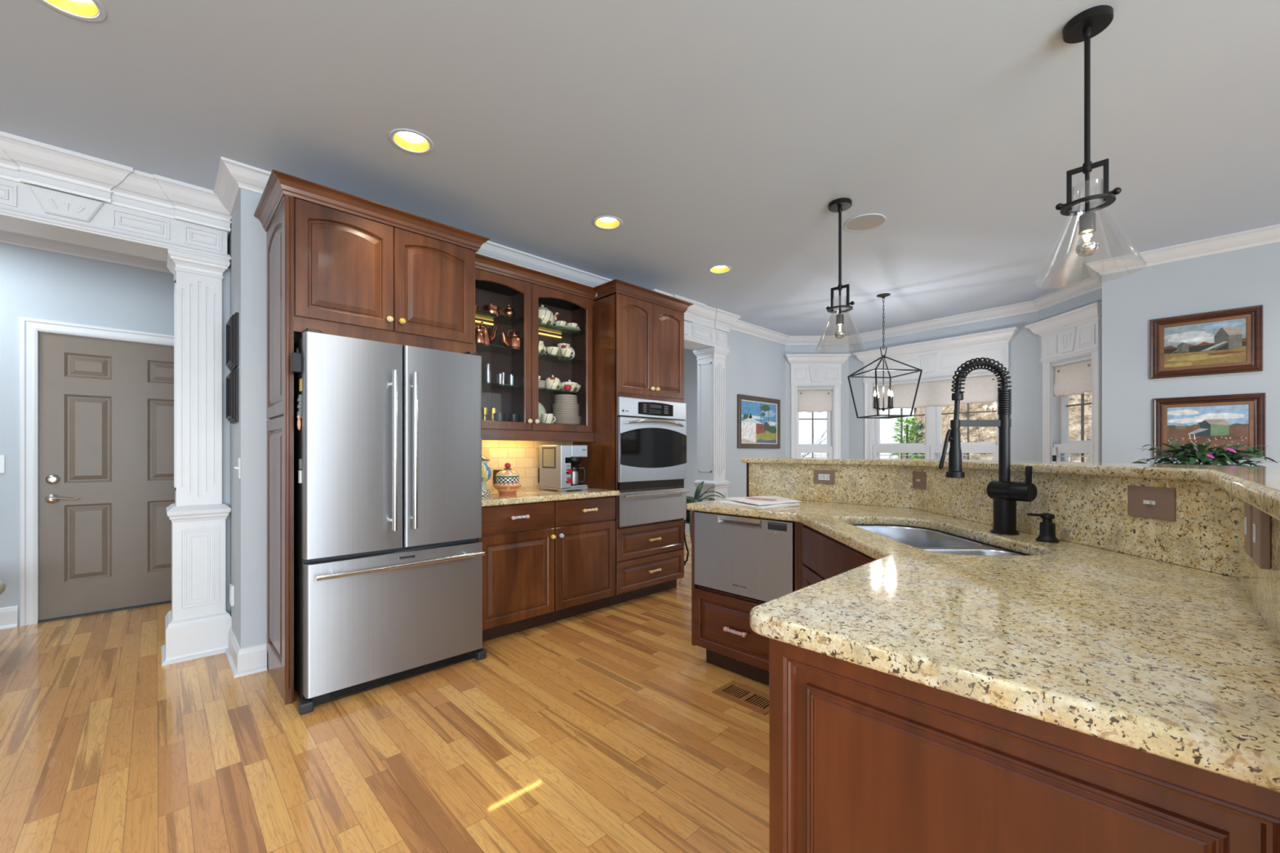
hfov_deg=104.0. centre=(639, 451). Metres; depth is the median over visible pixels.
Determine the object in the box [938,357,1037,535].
kitchen faucet
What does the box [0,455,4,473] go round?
switch plate
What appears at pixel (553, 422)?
plate
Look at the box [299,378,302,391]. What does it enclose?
magnet
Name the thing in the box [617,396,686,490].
wall oven
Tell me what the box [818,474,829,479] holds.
receptacle
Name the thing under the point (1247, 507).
outlet plate
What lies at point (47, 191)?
trim
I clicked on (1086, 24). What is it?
pendant light
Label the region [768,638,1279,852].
base cabinet
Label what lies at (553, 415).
plate
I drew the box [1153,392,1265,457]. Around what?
painting
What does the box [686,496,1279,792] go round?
countertop
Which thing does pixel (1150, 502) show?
outlet plate
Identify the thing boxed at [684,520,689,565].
plant stand
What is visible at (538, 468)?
outlet plate
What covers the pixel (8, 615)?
baseboard
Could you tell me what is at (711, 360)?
column
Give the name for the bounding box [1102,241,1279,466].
wall
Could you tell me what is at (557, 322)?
cup
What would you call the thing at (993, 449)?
shutter
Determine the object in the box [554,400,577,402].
plate
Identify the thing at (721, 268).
recessed light
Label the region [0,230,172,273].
trim
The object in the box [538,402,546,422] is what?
oval plate
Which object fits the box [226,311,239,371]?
picture frame
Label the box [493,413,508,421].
cup
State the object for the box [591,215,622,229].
recessed light
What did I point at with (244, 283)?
wall
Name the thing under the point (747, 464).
trim
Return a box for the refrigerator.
[293,328,486,715]
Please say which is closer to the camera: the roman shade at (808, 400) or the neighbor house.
the roman shade at (808, 400)
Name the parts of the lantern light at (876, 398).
candle arm, stem, chain, candle arm, candle arm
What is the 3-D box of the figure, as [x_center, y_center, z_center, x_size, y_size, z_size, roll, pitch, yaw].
[-1.615,-0.139,2.369,0.016,0.074,0.027,0,0,-44]
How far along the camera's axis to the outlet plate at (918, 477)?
2.54 m
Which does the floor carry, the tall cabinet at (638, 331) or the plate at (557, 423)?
the tall cabinet at (638, 331)
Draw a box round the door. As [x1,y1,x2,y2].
[19,316,174,626]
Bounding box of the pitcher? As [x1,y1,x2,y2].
[556,342,574,361]
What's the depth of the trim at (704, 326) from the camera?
5.35 m
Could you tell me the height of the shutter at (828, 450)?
0.645 m
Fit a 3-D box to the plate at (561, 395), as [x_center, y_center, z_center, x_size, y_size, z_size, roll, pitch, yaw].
[-0.597,-0.439,4.033,0.191,0.012,0.191,0,0,-44]
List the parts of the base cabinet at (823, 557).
door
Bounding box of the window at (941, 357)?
[853,326,1019,459]
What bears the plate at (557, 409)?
on the plate at (553, 411)
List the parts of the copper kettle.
spout, handle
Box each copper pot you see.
[475,304,481,315]
[481,302,501,317]
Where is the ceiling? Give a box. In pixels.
[0,0,1279,351]
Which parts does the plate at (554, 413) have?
dish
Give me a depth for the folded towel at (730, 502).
2.74 m
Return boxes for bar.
[741,457,1279,520]
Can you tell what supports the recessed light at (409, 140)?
in the ceiling
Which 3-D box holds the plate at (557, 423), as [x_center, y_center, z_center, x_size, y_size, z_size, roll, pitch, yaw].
[-0.597,-0.219,4.033,0.249,0.012,0.249,0,0,-44]
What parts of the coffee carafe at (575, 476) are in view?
lid, handle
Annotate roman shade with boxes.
[797,389,832,412]
[872,373,998,409]
[1053,358,1091,396]
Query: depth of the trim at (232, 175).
3.63 m
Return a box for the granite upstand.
[748,462,1279,644]
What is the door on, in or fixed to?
in the wall at (35, 283)
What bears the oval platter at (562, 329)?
on the upper cabinet at (500, 283)
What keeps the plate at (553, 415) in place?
on the plate at (555, 417)
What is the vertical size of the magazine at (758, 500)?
0.016 m
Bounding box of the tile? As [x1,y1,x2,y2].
[481,440,573,491]
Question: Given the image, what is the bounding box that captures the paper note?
[298,458,302,483]
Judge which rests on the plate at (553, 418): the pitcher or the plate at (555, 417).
the plate at (555, 417)
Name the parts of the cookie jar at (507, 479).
lid, lid knob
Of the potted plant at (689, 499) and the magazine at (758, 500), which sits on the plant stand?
the potted plant at (689, 499)
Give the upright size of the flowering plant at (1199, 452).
0.564 m
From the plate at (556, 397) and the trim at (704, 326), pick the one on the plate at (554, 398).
the plate at (556, 397)
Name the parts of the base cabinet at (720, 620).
drawer, drawer pull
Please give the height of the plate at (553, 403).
0.012 m
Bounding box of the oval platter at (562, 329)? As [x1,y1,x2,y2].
[550,324,580,333]
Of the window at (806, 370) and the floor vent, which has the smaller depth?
the floor vent
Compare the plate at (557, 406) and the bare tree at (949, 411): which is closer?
the plate at (557, 406)
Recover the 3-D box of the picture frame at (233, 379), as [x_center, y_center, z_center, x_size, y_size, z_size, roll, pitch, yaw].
[-2.341,-0.317,2.869,0.036,0.298,0.275,0,0,-44]
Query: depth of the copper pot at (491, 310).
3.52 m
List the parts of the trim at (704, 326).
cornice, architrave, neck moulding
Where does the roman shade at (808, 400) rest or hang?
attached to the window at (806, 370)
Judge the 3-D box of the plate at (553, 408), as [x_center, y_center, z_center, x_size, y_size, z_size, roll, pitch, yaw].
[-0.597,-0.339,4.033,0.221,0.012,0.221,0,0,-44]
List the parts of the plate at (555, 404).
dish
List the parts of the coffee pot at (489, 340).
lid, spout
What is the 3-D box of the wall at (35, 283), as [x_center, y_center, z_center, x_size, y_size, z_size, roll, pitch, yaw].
[-5.030,-0.160,2.870,4.360,2.740,0.120,0,0,-44]
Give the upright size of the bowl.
0.081 m
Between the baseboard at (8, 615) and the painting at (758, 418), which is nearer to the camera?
the baseboard at (8, 615)
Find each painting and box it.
[737,394,780,448]
[1150,304,1262,379]
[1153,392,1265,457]
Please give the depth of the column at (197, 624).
2.97 m
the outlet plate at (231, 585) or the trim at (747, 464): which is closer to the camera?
the outlet plate at (231, 585)
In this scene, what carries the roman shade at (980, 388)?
attached to the window at (941, 357)
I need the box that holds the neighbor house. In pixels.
[798,408,916,458]
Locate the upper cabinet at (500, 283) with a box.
[475,253,596,441]
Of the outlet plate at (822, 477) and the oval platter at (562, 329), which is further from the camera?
the oval platter at (562, 329)
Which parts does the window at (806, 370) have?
sash, frame, cornice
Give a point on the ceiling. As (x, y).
(717, 132)
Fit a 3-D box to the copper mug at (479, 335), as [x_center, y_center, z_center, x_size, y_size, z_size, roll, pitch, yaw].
[-1.117,-0.811,3.455,0.090,0.131,0.090,0,0,-44]
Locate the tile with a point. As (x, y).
(523, 456)
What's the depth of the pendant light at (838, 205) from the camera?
3.07 m
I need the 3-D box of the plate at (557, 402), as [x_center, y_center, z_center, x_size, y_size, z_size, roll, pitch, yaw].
[-0.597,-0.389,4.033,0.191,0.012,0.191,0,0,-44]
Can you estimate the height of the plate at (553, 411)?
0.012 m
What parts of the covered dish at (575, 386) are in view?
lid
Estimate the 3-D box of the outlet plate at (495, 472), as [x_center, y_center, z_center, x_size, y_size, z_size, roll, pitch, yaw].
[-1.068,0.190,3.758,0.074,0.110,0.008,0,0,-44]
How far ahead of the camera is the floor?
2.00 m
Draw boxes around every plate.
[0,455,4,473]
[229,583,234,606]
[234,457,240,478]
[493,469,502,484]
[537,468,539,483]
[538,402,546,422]
[551,404,579,406]
[551,406,579,408]
[551,408,579,411]
[552,403,579,404]
[552,405,579,407]
[552,408,579,409]
[552,410,579,412]
[552,411,579,413]
[552,422,581,423]
[553,413,579,414]
[553,414,579,416]
[553,415,581,417]
[553,417,581,419]
[553,419,581,421]
[554,394,577,396]
[554,395,577,397]
[554,396,577,399]
[554,398,577,399]
[554,399,577,401]
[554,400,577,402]
[554,401,577,403]
[554,420,581,422]
[555,417,581,418]
[556,422,581,424]
[813,470,835,484]
[912,471,925,489]
[1127,484,1175,521]
[1244,501,1252,558]
[1252,505,1271,569]
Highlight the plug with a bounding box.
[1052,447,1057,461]
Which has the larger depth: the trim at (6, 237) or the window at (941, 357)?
the window at (941, 357)
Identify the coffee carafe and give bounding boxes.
[570,465,586,484]
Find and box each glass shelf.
[481,381,523,390]
[538,387,585,395]
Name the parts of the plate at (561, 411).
dish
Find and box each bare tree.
[799,430,826,457]
[801,411,966,458]
[960,416,991,453]
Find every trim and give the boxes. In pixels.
[0,131,231,262]
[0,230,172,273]
[213,156,611,287]
[651,288,740,350]
[729,223,1279,344]
[746,462,748,497]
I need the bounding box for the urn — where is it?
[501,303,515,320]
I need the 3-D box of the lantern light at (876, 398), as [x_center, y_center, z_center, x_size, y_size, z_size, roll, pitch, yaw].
[2.376,-0.933,4.879,0.480,1.193,0.480,0,0,-8]
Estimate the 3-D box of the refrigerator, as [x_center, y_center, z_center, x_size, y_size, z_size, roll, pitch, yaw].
[-1.445,0.314,2.836,0.922,1.793,0.754,0,0,-44]
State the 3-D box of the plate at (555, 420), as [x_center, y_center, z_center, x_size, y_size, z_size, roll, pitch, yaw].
[-0.597,-0.239,4.033,0.249,0.012,0.249,0,0,-44]
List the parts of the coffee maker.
frame, knob, knob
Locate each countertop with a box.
[481,488,619,506]
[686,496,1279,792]
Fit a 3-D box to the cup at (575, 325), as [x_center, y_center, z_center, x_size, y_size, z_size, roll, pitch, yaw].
[-0.547,-1.005,4.048,0.100,0.052,0.100,0,0,1]
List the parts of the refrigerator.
photo strip, door, freezer drawer, handle, handle, door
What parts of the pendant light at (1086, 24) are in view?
rod, lamp shade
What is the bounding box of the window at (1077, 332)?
[1025,302,1102,462]
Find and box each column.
[161,248,231,666]
[690,346,730,559]
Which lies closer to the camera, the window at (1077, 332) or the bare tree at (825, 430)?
the window at (1077, 332)
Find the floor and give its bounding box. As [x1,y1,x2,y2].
[0,532,768,852]
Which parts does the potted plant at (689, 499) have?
pot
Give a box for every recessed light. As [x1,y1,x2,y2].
[39,0,106,22]
[388,128,434,154]
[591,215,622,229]
[707,264,732,274]
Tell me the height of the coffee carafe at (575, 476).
0.142 m
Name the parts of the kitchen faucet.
holder arm, lever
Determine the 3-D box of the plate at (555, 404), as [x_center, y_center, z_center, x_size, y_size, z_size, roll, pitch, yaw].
[-0.597,-0.369,4.033,0.221,0.012,0.221,0,0,-44]
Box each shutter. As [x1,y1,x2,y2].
[797,446,832,457]
[872,445,930,458]
[930,444,998,460]
[1053,443,1091,462]
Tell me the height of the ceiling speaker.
0.006 m
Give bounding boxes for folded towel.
[715,500,799,508]
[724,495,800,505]
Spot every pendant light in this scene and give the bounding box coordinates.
[814,197,866,351]
[1034,4,1146,283]
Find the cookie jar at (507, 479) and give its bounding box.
[493,462,521,494]
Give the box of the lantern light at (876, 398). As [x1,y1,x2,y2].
[847,293,922,418]
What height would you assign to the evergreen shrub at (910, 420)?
2.501 m
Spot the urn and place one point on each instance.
(508, 313)
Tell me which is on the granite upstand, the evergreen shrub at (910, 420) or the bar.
the bar
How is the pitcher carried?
on the upper cabinet at (500, 283)
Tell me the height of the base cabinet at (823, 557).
0.872 m
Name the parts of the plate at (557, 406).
dish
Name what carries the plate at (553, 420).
on the plate at (555, 420)
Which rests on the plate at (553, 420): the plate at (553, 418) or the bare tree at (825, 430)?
the plate at (553, 418)
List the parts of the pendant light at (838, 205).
rod, lamp shade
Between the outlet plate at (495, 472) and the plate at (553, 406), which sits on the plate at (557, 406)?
the plate at (553, 406)
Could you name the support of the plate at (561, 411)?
on the plate at (554, 413)
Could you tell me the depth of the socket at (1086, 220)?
1.76 m
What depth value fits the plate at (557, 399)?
3.96 m
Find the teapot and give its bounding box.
[538,304,558,328]
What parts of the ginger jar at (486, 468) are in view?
stem, lid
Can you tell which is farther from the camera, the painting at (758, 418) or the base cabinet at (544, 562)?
the painting at (758, 418)
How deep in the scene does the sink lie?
2.08 m
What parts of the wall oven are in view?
control panel, oven door, handle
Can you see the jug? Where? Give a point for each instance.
(542, 348)
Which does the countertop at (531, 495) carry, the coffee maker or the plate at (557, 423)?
the coffee maker
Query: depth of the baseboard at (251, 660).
2.75 m
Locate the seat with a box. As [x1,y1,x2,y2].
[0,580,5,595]
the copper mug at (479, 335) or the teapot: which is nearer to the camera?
the copper mug at (479, 335)
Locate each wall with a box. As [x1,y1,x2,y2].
[0,242,174,626]
[222,188,272,648]
[684,349,697,533]
[724,328,785,497]
[785,344,848,457]
[848,311,1038,461]
[1038,288,1102,462]
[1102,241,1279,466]
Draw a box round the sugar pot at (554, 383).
[545,374,560,389]
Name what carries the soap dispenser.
on the countertop at (1177, 663)
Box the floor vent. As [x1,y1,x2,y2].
[711,680,768,715]
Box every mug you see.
[475,324,484,345]
[541,413,555,423]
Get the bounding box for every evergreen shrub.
[887,417,924,458]
[908,420,924,458]
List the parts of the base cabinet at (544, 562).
door, drawer, drawer pull, drawer, door, drawer pull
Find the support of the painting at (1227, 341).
attached to the wall at (1249, 277)
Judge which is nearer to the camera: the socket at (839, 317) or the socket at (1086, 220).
the socket at (1086, 220)
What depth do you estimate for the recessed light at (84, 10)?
1.74 m
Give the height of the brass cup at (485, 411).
0.100 m
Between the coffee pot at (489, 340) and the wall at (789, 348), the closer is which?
the coffee pot at (489, 340)
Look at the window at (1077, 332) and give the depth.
4.70 m
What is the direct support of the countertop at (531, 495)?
on the base cabinet at (544, 562)
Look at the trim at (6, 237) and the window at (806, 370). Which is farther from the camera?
the window at (806, 370)
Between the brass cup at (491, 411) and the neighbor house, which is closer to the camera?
the brass cup at (491, 411)
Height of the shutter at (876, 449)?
0.645 m
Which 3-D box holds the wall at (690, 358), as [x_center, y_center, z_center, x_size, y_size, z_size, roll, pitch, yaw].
[0.352,-0.160,6.324,2.900,2.740,1.400,0,0,-44]
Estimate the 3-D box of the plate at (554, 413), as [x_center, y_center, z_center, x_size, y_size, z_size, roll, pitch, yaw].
[-0.597,-0.299,4.033,0.221,0.012,0.221,0,0,-44]
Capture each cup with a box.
[481,407,488,420]
[488,408,499,421]
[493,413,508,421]
[507,413,522,422]
[544,346,559,356]
[551,320,566,325]
[560,348,573,358]
[566,323,579,328]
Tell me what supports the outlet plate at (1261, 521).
attached to the granite upstand
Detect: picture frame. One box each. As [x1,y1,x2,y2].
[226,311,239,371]
[226,368,239,423]
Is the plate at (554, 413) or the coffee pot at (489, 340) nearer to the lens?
the coffee pot at (489, 340)
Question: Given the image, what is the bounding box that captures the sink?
[853,524,1029,555]
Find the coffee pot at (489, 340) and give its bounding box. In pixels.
[475,321,498,349]
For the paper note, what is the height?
0.114 m
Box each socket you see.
[835,314,844,325]
[1078,212,1096,235]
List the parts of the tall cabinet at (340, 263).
panel, door, crown moulding, knob, knob, door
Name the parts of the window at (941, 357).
sash, cornice, sash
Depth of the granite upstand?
1.57 m
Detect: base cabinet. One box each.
[476,496,615,641]
[691,510,804,685]
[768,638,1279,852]
[800,524,875,588]
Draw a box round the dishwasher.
[694,511,795,601]
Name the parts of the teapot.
spout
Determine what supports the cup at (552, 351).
on the upper cabinet at (500, 283)
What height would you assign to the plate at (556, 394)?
0.012 m
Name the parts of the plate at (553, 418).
dish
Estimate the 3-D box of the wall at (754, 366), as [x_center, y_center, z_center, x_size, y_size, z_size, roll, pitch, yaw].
[1.363,-0.160,6.271,1.440,2.740,0.200,0,0,-44]
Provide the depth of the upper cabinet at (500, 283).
3.75 m
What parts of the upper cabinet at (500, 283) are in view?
door, rail, crown moulding, door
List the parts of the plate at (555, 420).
dish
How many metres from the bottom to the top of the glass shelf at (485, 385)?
0.008 m
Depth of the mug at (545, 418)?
3.80 m
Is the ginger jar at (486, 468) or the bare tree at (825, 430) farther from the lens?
the bare tree at (825, 430)
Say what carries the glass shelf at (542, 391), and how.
attached to the upper cabinet at (500, 283)
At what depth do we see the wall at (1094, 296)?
4.85 m
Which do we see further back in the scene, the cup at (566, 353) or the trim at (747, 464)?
the cup at (566, 353)
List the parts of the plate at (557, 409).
dish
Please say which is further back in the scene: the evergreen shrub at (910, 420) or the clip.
the evergreen shrub at (910, 420)
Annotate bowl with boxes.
[493,482,521,494]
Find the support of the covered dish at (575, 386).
on the upper cabinet at (500, 283)
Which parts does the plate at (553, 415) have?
dish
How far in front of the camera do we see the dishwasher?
2.60 m
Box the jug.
[538,340,546,355]
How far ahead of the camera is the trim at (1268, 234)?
4.60 m
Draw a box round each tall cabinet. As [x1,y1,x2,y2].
[253,168,489,705]
[573,279,693,606]
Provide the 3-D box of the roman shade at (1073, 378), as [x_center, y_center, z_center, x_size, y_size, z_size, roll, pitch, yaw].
[4.069,-0.688,4.691,0.045,0.318,0.436,0,0,1]
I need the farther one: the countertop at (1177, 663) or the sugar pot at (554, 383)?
the sugar pot at (554, 383)
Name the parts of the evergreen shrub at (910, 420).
stem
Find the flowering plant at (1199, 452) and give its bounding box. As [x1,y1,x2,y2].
[1132,438,1279,466]
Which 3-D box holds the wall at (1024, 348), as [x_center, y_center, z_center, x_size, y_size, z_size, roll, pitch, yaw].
[3.484,-0.160,5.933,0.160,2.740,2.110,0,0,-38]
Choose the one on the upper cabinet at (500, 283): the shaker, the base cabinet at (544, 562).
the shaker
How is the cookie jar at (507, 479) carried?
on the countertop at (531, 495)
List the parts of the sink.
bowl, bowl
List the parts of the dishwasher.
handle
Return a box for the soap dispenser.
[1026,513,1059,542]
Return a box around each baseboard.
[0,605,17,629]
[225,626,266,678]
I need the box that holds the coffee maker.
[538,444,587,491]
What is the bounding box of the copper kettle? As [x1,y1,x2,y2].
[502,328,523,351]
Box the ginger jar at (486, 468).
[481,454,491,496]
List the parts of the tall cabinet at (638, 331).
door, rail, crown moulding, drawer, drawer, warming drawer, drawer pull, drawer pull, handle, door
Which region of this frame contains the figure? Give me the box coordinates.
[297,414,301,430]
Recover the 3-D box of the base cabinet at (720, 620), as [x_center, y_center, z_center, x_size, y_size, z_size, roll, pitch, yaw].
[0.746,0.774,2.828,0.658,0.872,0.692,0,0,-44]
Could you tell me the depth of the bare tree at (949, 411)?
8.95 m
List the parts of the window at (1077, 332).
cornice, sash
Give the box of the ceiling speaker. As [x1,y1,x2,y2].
[844,213,885,231]
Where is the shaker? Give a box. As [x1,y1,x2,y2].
[564,384,571,391]
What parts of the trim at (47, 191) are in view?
architrave, neck moulding, cornice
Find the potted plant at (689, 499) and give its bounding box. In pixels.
[685,480,725,541]
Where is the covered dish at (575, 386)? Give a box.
[560,380,581,391]
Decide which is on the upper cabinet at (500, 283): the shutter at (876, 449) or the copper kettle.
the copper kettle
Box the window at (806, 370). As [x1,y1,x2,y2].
[783,354,851,457]
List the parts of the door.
handle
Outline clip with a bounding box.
[290,347,302,373]
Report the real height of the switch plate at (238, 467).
0.112 m
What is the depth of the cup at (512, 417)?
3.63 m
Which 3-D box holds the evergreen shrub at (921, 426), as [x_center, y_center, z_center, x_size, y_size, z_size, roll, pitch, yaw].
[5.708,0.630,10.332,0.814,2.559,0.779,0,0,-44]
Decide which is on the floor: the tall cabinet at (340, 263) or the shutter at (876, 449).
the tall cabinet at (340, 263)
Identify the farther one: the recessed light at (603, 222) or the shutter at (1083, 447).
the shutter at (1083, 447)
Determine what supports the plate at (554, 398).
on the plate at (557, 399)

